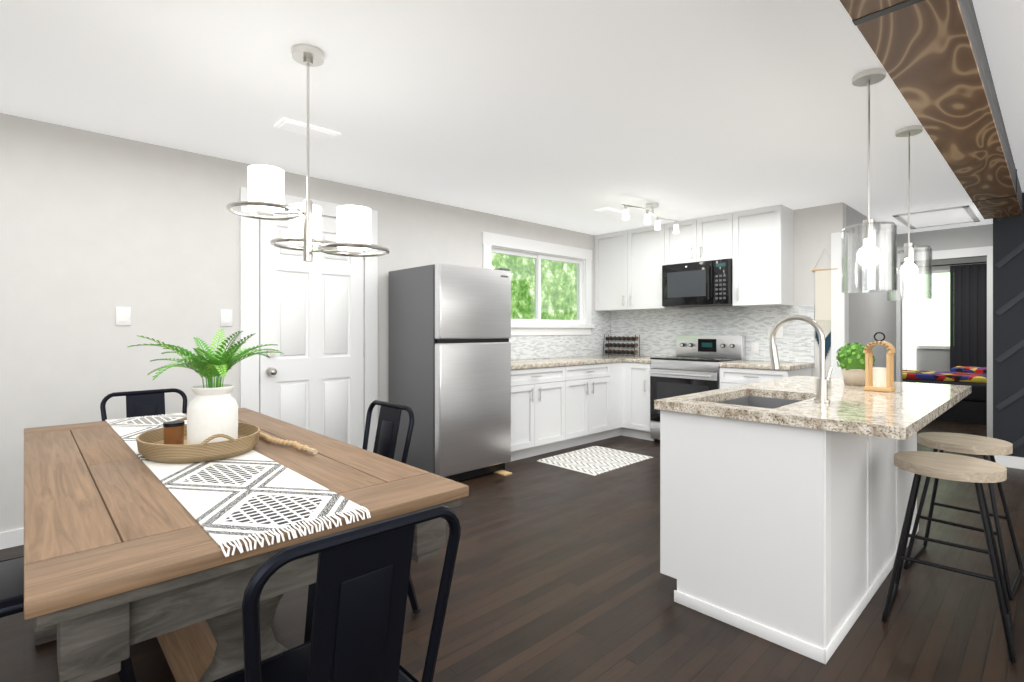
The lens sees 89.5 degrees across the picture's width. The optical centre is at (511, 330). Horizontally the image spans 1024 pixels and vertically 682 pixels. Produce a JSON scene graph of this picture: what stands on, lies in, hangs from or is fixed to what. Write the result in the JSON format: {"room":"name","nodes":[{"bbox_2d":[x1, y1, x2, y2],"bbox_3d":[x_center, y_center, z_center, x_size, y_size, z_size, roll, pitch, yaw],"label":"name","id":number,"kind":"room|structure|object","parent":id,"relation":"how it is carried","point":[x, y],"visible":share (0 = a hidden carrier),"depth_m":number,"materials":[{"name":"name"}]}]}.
{"room":"kitchen","nodes":[
{"label":"kitchen","id":0,"kind":"room"},
{"bbox_2d":[0,113,593,531],"bbox_3d":[-1.863,0.000,3.826,8.790,2.400,0.120,0,0,-43],"label":"wall","id":1,"kind":"structure","parent":0,"point":[96,229],"depth_m":3.21,"materials":[{"name":"grey paint"}]},
{"bbox_2d":[0,528,23,548],"bbox_3d":[-3.427,1.155,2.254,4.117,0.090,0.014,0,0,-43],"label":"baseboard","id":2,"kind":"structure","parent":1,"relation":"attached to","point":[11,538],"depth_m":2.86,"materials":[{"name":"white"}]},
{"bbox_2d":[116,307,130,325],"bbox_3d":[-2.418,-0.090,3.212,0.075,0.115,0.009,0,0,-43],"label":"switch plate","id":3,"kind":"object","parent":1,"relation":"attached to","point":[123,316],"visible":1,"depth_m":3.21,"materials":[{"name":"white plastic"}]},
{"bbox_2d":[220,310,231,325],"bbox_3d":[-1.996,-0.090,3.610,0.075,0.115,0.009,0,0,-43],"label":"switch plate","id":4,"kind":"object","parent":1,"relation":"attached to","point":[225,317],"visible":1,"depth_m":3.60,"materials":[{"name":"white plastic"}]},
{"bbox_2d":[240,187,377,451],"bbox_3d":[-1.540,0.090,4.032,1.070,2.220,0.024,0,0,-43],"label":"door frame","id":5,"kind":"structure","parent":1,"relation":"attached to","point":[249,303],"depth_m":3.73,"materials":[{"name":"white wood"}]},
{"bbox_2d":[260,211,364,447],"bbox_3d":[-1.508,0.144,4.012,0.822,2.088,0.096,0,0,-43],"label":"door","id":6,"kind":"structure","parent":1,"relation":"in","point":[311,327],"depth_m":4.01,"materials":[{"name":"white wood"}]},
{"bbox_2d":[482,231,593,334],"bbox_3d":[0.312,-0.475,5.848,1.790,1.050,0.169,0,0,-43],"label":"window","id":7,"kind":"structure","parent":1,"relation":"in","point":[538,251],"depth_m":5.88,"materials":[{"name":"white"}]},
{"bbox_2d":[509,311,612,359],"bbox_3d":[0.380,0.030,5.856,2.499,0.560,0.010,0,0,-43],"label":"tile backsplash","id":8,"kind":"structure","parent":1,"relation":"attached to","point":[529,346],"depth_m":6.11,"materials":[{"name":"tile"}]},
{"bbox_2d":[0,420,1023,681],"bbox_3d":[2.592,1.215,3.139,14.320,0.030,7.240,0,0,-43],"label":"floor","id":9,"kind":"structure","parent":0,"point":[558,576],"depth_m":2.23,"materials":[{"name":"brown wood"}]},
{"bbox_2d":[0,556,135,681],"bbox_3d":[-1.476,0.766,1.590,0.504,0.875,0.464,0,0,-43],"label":"chair","id":10,"kind":"object","parent":9,"relation":"on","point":[12,586],"depth_m":1.54,"materials":[{"name":"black metal"}]},
{"bbox_2d":[100,388,186,420],"bbox_3d":[-1.867,0.766,2.687,0.464,0.875,0.504,0,0,-43],"label":"chair","id":11,"kind":"object","parent":9,"relation":"on","point":[143,403],"depth_m":2.85,"materials":[{"name":"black metal"}]},
{"bbox_2d":[24,408,468,681],"bbox_3d":[-1.160,0.820,1.896,0.920,0.760,2.050,0,0,-43],"label":"dining table","id":12,"kind":"object","parent":9,"relation":"on","point":[123,551],"visible":0.73,"depth_m":1.22,"materials":[{"name":"brown wood"}]},
{"bbox_2d":[105,413,370,556],"bbox_3d":[-1.168,0.442,1.889,0.324,0.018,2.080,0,0,-43],"label":"table runner","id":13,"kind":"object","parent":12,"relation":"on","point":[250,494],"visible":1,"depth_m":1.37,"materials":[{"name":"white fabric"}]},
{"bbox_2d":[136,417,259,462],"bbox_3d":[-1.136,0.389,1.885,0.382,0.092,0.474,0,0,-43],"label":"woven tray","id":14,"kind":"object","parent":13,"relation":"on","point":[151,446],"visible":0.69,"depth_m":1.72,"materials":[{"name":"beige wicker"}]},
{"bbox_2d":[163,420,184,444],"bbox_3d":[-1.255,0.383,1.917,0.068,0.088,0.068,0,0,-43],"label":"candle jar","id":15,"kind":"object","parent":14,"relation":"in","point":[173,432],"visible":0.85,"depth_m":1.89,"materials":[{"name":"brown glass"}]},
{"bbox_2d":[187,384,237,443],"bbox_3d":[-1.087,0.314,1.877,0.162,0.226,0.162,0,0,-43],"label":"vase","id":16,"kind":"object","parent":14,"relation":"in","point":[212,411],"visible":0.69,"depth_m":1.82,"materials":[{"name":"ceramic"}]},
{"bbox_2d":[127,328,283,387],"bbox_3d":[-1.101,0.111,1.880,0.486,0.244,0.474,0,0,-43],"label":"fern plant","id":17,"kind":"object","parent":16,"relation":"in","point":[210,367],"visible":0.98,"depth_m":1.84,"materials":[{"name":"green plant"}]},
{"bbox_2d":[259,432,317,453],"bbox_3d":[-0.906,0.426,2.001,0.557,0.024,0.044,0,0,39],"label":"bead garland","id":18,"kind":"object","parent":12,"relation":"on","point":[290,443],"visible":0.75,"depth_m":1.95,"materials":[{"name":"beige wood"}]},
{"bbox_2d":[212,505,460,681],"bbox_3d":[-0.406,0.766,1.055,0.464,0.875,0.504,0,0,-43],"label":"head chair","id":19,"kind":"object","parent":9,"relation":"on","point":[362,583],"visible":1,"depth_m":0.90,"materials":[{"name":"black metal"}]},
{"bbox_2d":[304,400,419,642],"bbox_3d":[-0.727,0.766,2.203,0.504,0.875,0.464,0,0,-43],"label":"chair","id":20,"kind":"object","parent":9,"relation":"on","point":[387,429],"visible":0.29,"depth_m":2.30,"materials":[{"name":"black metal"}]},
{"bbox_2d":[389,263,511,481],"bbox_3d":[-0.514,0.335,4.400,0.740,1.730,0.820,0,0,-43],"label":"fridge","id":21,"kind":"object","parent":9,"relation":"on","point":[449,356],"visible":0.92,"depth_m":4.12,"materials":[{"name":"grey metal"}]},
{"bbox_2d":[506,367,569,462],"bbox_3d":[0.022,0.775,5.097,0.937,0.850,0.618,0,0,-43],"label":"base cabinet","id":22,"kind":"object","parent":9,"relation":"on","point":[558,403],"depth_m":4.92,"materials":[{"name":"white wood"}]},
{"bbox_2d":[511,355,637,370],"bbox_3d":[0.594,0.330,5.628,2.498,0.040,0.633,0,0,-43],"label":"countertop","id":23,"kind":"structure","parent":22,"relation":"on","point":[521,364],"depth_m":5.38,"materials":[{"name":"beige stone"}]},
{"bbox_2d":[603,335,639,356],"bbox_3d":[1.334,0.178,6.319,0.130,0.262,0.457,0,0,-43],"label":"spice rack","id":24,"kind":"object","parent":23,"relation":"on","point":[623,345],"visible":1,"depth_m":6.28,"materials":[{"name":"black metal"}]},
{"bbox_2d":[570,363,605,446],"bbox_3d":[0.572,0.775,5.618,0.806,0.850,0.618,0,0,-43],"label":"base cabinet","id":25,"kind":"object","parent":9,"relation":"on","point":[588,381],"depth_m":5.41,"materials":[{"name":"white wood"}]},
{"bbox_2d":[537,446,652,475],"bbox_3d":[0.782,1.196,4.820,0.900,0.006,0.670,0,0,-43],"label":"kitchen rug","id":26,"kind":"object","parent":9,"relation":"on","point":[595,460],"visible":1,"depth_m":4.78,"materials":[{"name":"white fabric"}]},
{"bbox_2d":[606,359,625,438],"bbox_3d":[0.957,0.775,5.940,0.307,0.850,0.678,0,0,-43],"label":"base cabinet","id":27,"kind":"object","parent":9,"relation":"on","point":[615,372],"depth_m":5.75,"materials":[{"name":"white wood"}]},
{"bbox_2d":[626,363,654,440],"bbox_3d":[1.594,0.775,5.925,0.638,0.850,0.380,0,0,-43],"label":"base cabinet","id":28,"kind":"object","parent":9,"relation":"on","point":[638,421],"depth_m":5.70,"materials":[{"name":"white wood"}]},
{"bbox_2d":[626,356,656,362],"bbox_3d":[1.601,0.330,5.907,0.653,0.040,0.345,0,0,-43],"label":"countertop","id":29,"kind":"structure","parent":28,"relation":"on","point":[642,359],"depth_m":5.71,"materials":[{"name":"beige stone"}]},
{"bbox_2d":[650,335,744,442],"bbox_3d":[1.948,0.625,5.475,0.706,1.150,0.752,0,0,-43],"label":"stove","id":30,"kind":"object","parent":9,"relation":"on","point":[691,366],"visible":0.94,"depth_m":5.43,"materials":[{"name":"silver metal"}]},
{"bbox_2d":[720,367,811,388],"bbox_3d":[2.459,0.775,5.010,0.638,0.850,0.619,0,0,-43],"label":"base cabinet","id":31,"kind":"object","parent":9,"relation":"on","point":[729,376],"depth_m":4.84,"materials":[{"name":"white wood"}]},
{"bbox_2d":[719,360,813,370],"bbox_3d":[2.463,0.330,4.995,0.653,0.040,0.645,0,0,-43],"label":"countertop","id":32,"kind":"structure","parent":31,"relation":"on","point":[758,365],"depth_m":4.78,"materials":[{"name":"beige stone"}]},
{"bbox_2d":[660,392,918,663],"bbox_3d":[1.551,0.777,2.721,1.807,0.844,0.677,0,0,-43],"label":"kitchen island","id":33,"kind":"object","parent":9,"relation":"on","point":[783,504],"depth_m":2.09,"materials":[{"name":"white wood"}]},
{"bbox_2d":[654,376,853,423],"bbox_3d":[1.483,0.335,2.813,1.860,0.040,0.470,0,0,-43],"label":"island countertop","id":34,"kind":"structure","parent":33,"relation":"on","point":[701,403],"depth_m":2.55,"materials":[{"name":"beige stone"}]},
{"bbox_2d":[762,381,970,439],"bbox_3d":[1.799,0.335,2.479,1.860,0.040,0.450,0,0,-43],"label":"island countertop","id":35,"kind":"structure","parent":33,"relation":"on","point":[899,414],"depth_m":2.07,"materials":[{"name":"beige stone"}]},
{"bbox_2d":[769,315,832,402],"bbox_3d":[1.315,0.121,2.360,0.093,0.386,0.252,0,0,-43],"label":"faucet","id":36,"kind":"object","parent":35,"relation":"on","point":[822,389],"visible":1,"depth_m":2.29,"materials":[{"name":"silver metal"}]},
{"bbox_2d":[836,342,874,385],"bbox_3d":[1.987,0.189,2.991,0.196,0.249,0.192,0,0,-43],"label":"boxwood plant","id":37,"kind":"object","parent":35,"relation":"on","point":[850,357],"visible":0.83,"depth_m":2.95,"materials":[{"name":"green plant"}]},
{"bbox_2d":[863,332,895,391],"bbox_3d":[1.933,0.160,2.715,0.110,0.308,0.122,0,0,-43],"label":"lantern","id":38,"kind":"object","parent":35,"relation":"on","point":[881,379],"visible":1,"depth_m":2.70,"materials":[{"name":"brown wood"}]},
{"bbox_2d":[902,366,986,424],"bbox_3d":[6.365,0.870,7.533,1.800,0.660,1.700,0,0,-43],"label":"bed","id":39,"kind":"object","parent":9,"relation":"on","point":[971,408],"visible":0.33,"depth_m":6.79,"materials":[{"name":"black"}]},
{"bbox_2d":[882,451,1015,662],"bbox_3d":[1.803,0.869,2.139,0.397,0.659,0.427,0,0,43],"label":"stool","id":40,"kind":"object","parent":9,"relation":"on","point":[978,472],"visible":1,"depth_m":2.10,"materials":[{"name":"brown wood"}]},
{"bbox_2d":[903,432,1023,599],"bbox_3d":[2.247,0.869,2.572,0.427,0.659,0.397,0,0,-40],"label":"stool","id":41,"kind":"object","parent":9,"relation":"on","point":[985,447],"visible":0.98,"depth_m":2.54,"materials":[{"name":"brown wood"}]},
{"bbox_2d":[0,0,1023,234],"bbox_3d":[2.592,-1.215,3.139,14.320,0.030,7.240,0,0,-43],"label":"ceiling","id":42,"kind":"structure","parent":0,"point":[572,115],"depth_m":2.65,"materials":[{"name":"white paint"}]},
{"bbox_2d":[274,118,340,141],"bbox_3d":[-1.216,-1.189,3.076,0.340,0.020,0.160,0,0,-43],"label":"ceiling vent","id":43,"kind":"object","parent":42,"relation":"in","point":[290,125],"visible":0.92,"depth_m":3.04,"materials":[{"name":"white"}]},
{"bbox_2d":[226,44,389,261],"bbox_3d":[-0.891,-0.750,2.231,0.579,0.900,0.632,0,0,-43],"label":"pendant chandelier","id":44,"kind":"object","parent":42,"relation":"hanging from","point":[265,201],"visible":1,"depth_m":2.18,"materials":[{"name":"silver metal"}]},
{"bbox_2d":[594,207,622,215],"bbox_3d":[0.994,-1.189,5.186,0.340,0.020,0.160,0,0,-43],"label":"ceiling vent","id":45,"kind":"object","parent":42,"relation":"in","point":[610,211],"visible":0.85,"depth_m":5.14,"materials":[{"name":"white metal"}]},
{"bbox_2d":[621,203,679,233],"bbox_3d":[1.332,-1.092,4.893,1.005,0.214,0.144,0,0,-43],"label":"track light","id":46,"kind":"object","parent":42,"relation":"attached to","point":[652,206],"visible":1,"depth_m":4.85,"materials":[{"name":"silver metal"}]},
{"bbox_2d":[841,68,896,292],"bbox_3d":[1.673,-0.692,2.422,0.216,1.014,0.216,0,0,-43],"label":"pendant light","id":47,"kind":"object","parent":42,"relation":"hanging from","point":[869,251],"visible":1,"depth_m":2.40,"materials":[{"name":"clear glass"}]},
{"bbox_2d":[886,125,931,300],"bbox_3d":[2.364,-0.692,3.075,0.216,1.014,0.216,0,0,-43],"label":"pendant light","id":48,"kind":"object","parent":42,"relation":"hanging from","point":[908,269],"visible":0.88,"depth_m":3.06,"materials":[{"name":"clear glass"}]},
{"bbox_2d":[840,0,1021,219],"bbox_3d":[0.976,-1.101,1.383,9.279,0.198,0.248,0,0,-43],"label":"ceiling beam","id":49,"kind":"structure","parent":42,"relation":"attached to","point":[931,56],"depth_m":2.12,"materials":[{"name":"brown wood"}]},
{"bbox_2d":[892,205,979,228],"bbox_3d":[4.518,-1.194,5.483,1.000,0.012,0.600,0,0,-43],"label":"trim","id":50,"kind":"structure","parent":42,"relation":"attached to","point":[946,216],"depth_m":5.44,"materials":[{"name":"white"}]},
{"bbox_2d":[657,202,845,377],"bbox_3d":[2.228,0.000,5.809,0.120,2.400,2.620,0,0,-43],"label":"wall","id":51,"kind":"structure","parent":0,"point":[815,227],"depth_m":5.00,"materials":[{"name":"white paint"}]},
{"bbox_2d":[594,224,679,311],"bbox_3d":[1.494,-0.724,6.242,0.348,0.948,0.978,0,0,-43],"label":"upper cabinet","id":52,"kind":"object","parent":51,"relation":"attached to","point":[628,264],"depth_m":6.09,"materials":[{"name":"white wood"}]},
{"bbox_2d":[666,212,733,264],"bbox_3d":[2.091,-0.964,5.611,0.348,0.468,0.760,0,0,-43],"label":"upper cabinet","id":53,"kind":"object","parent":51,"relation":"attached to","point":[709,238],"depth_m":5.45,"materials":[{"name":"white wood"}]},
{"bbox_2d":[662,259,732,307],"bbox_3d":[2.051,-0.497,5.573,0.457,0.455,0.744,0,0,-43],"label":"microwave","id":54,"kind":"object","parent":53,"relation":"attached to","point":[702,284],"visible":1,"depth_m":5.41,"materials":[{"name":"black plastic"}]},
{"bbox_2d":[613,305,814,362],"bbox_3d":[2.110,0.030,5.838,0.009,0.560,2.354,0,0,-43],"label":"tile backsplash","id":55,"kind":"structure","parent":51,"relation":"attached to","point":[657,331],"depth_m":5.61,"materials":[{"name":"tile"}]},
{"bbox_2d":[751,342,758,353],"bbox_3d":[2.532,0.180,5.381,0.008,0.115,0.075,0,0,-43],"label":"outlet","id":56,"kind":"object","parent":55,"relation":"attached to","point":[754,348],"visible":1,"depth_m":5.38,"materials":[{"name":"white plastic"}]},
{"bbox_2d":[768,327,782,337],"bbox_3d":[2.669,0.020,5.235,0.008,0.115,0.145,0,0,-43],"label":"outlet","id":57,"kind":"object","parent":55,"relation":"attached to","point":[779,333],"visible":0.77,"depth_m":5.21,"materials":[{"name":"white plastic"}]},
{"bbox_2d":[733,204,793,306],"bbox_3d":[2.510,-0.724,5.167,0.348,0.948,0.460,0,0,-43],"label":"upper cabinet","id":58,"kind":"object","parent":51,"relation":"attached to","point":[756,245],"depth_m":5.03,"materials":[{"name":"white wood"}]},
{"bbox_2d":[812,249,837,358],"bbox_3d":[2.975,-0.258,4.912,0.016,1.049,0.220,0,0,-43],"label":"wall hanging","id":59,"kind":"object","parent":51,"relation":"attached to","point":[823,298],"depth_m":4.91,"materials":[{"name":"beige fabric"}]},
{"bbox_2d":[846,204,895,380],"bbox_3d":[3.940,0.000,5.708,2.230,2.400,0.120,0,0,-43],"label":"wall","id":60,"kind":"structure","parent":0,"point":[871,314],"depth_m":5.53,"materials":[{"name":"grey paint"}]},
{"bbox_2d":[831,232,848,377],"bbox_3d":[3.097,0.140,4.876,0.141,2.120,0.110,0,0,-43],"label":"trim","id":61,"kind":"structure","parent":60,"relation":"attached to","point":[839,318],"depth_m":4.83,"materials":[{"name":"white wood"}]},
{"bbox_2d":[902,256,986,371],"bbox_3d":[7.376,0.000,8.283,0.100,2.400,4.100,0,0,-43],"label":"wall","id":62,"kind":"structure","parent":0,"point":[932,359],"depth_m":8.55,"materials":[{"name":"white paint"}]},
{"bbox_2d":[916,269,949,348],"bbox_3d":[7.002,-0.350,8.583,0.030,1.300,0.650,0,0,-43],"label":"bedroom window","id":63,"kind":"structure","parent":62,"relation":"in","point":[933,323],"depth_m":8.56,"materials":[{"name":"white glass"}]},
{"bbox_2d":[902,261,986,369],"bbox_3d":[7.098,-0.115,8.384,0.055,1.930,1.530,0,0,-43],"label":"curtain","id":64,"kind":"object","parent":62,"relation":"hanging from","point":[968,315],"visible":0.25,"depth_m":8.25,"materials":[{"name":"black fabric"},{"name":"black metal"}]},
{"bbox_2d":[897,224,992,381],"bbox_3d":[5.261,0.000,6.007,0.100,2.400,3.500,0,0,-43],"label":"wall","id":65,"kind":"structure","parent":0,"point":[961,237],"depth_m":6.06,"materials":[{"name":"white paint"}]},
{"bbox_2d":[896,246,992,437],"bbox_3d":[5.083,0.125,6.108,0.020,2.150,0.990,0,0,-43],"label":"door frame","id":66,"kind":"structure","parent":65,"relation":"attached to","point":[967,252],"depth_m":5.81,"materials":[{"name":"white wood"}]},
{"bbox_2d":[993,192,1023,457],"bbox_3d":[5.954,0.598,2.949,0.136,3.596,4.696,0,0,-43],"label":"wall","id":67,"kind":"structure","parent":0,"point":[1008,329],"depth_m":4.51,"materials":[{"name":"grey"}]},
{"bbox_2d":[994,455,1023,468],"bbox_3d":[5.459,1.150,3.386,0.013,0.100,3.380,0,0,-43],"label":"baseboard","id":68,"kind":"structure","parent":67,"relation":"attached to","point":[1007,461],"depth_m":4.53,"materials":[{"name":"white"}]},
{"label":"outside","id":69,"kind":"structure","parent":0,"visible":0},
{"bbox_2d":[492,253,576,319],"bbox_3d":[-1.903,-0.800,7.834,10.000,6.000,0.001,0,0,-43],"label":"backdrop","id":70,"kind":"structure","parent":69,"point":[525,276],"depth_m":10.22,"materials":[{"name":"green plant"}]}
]}

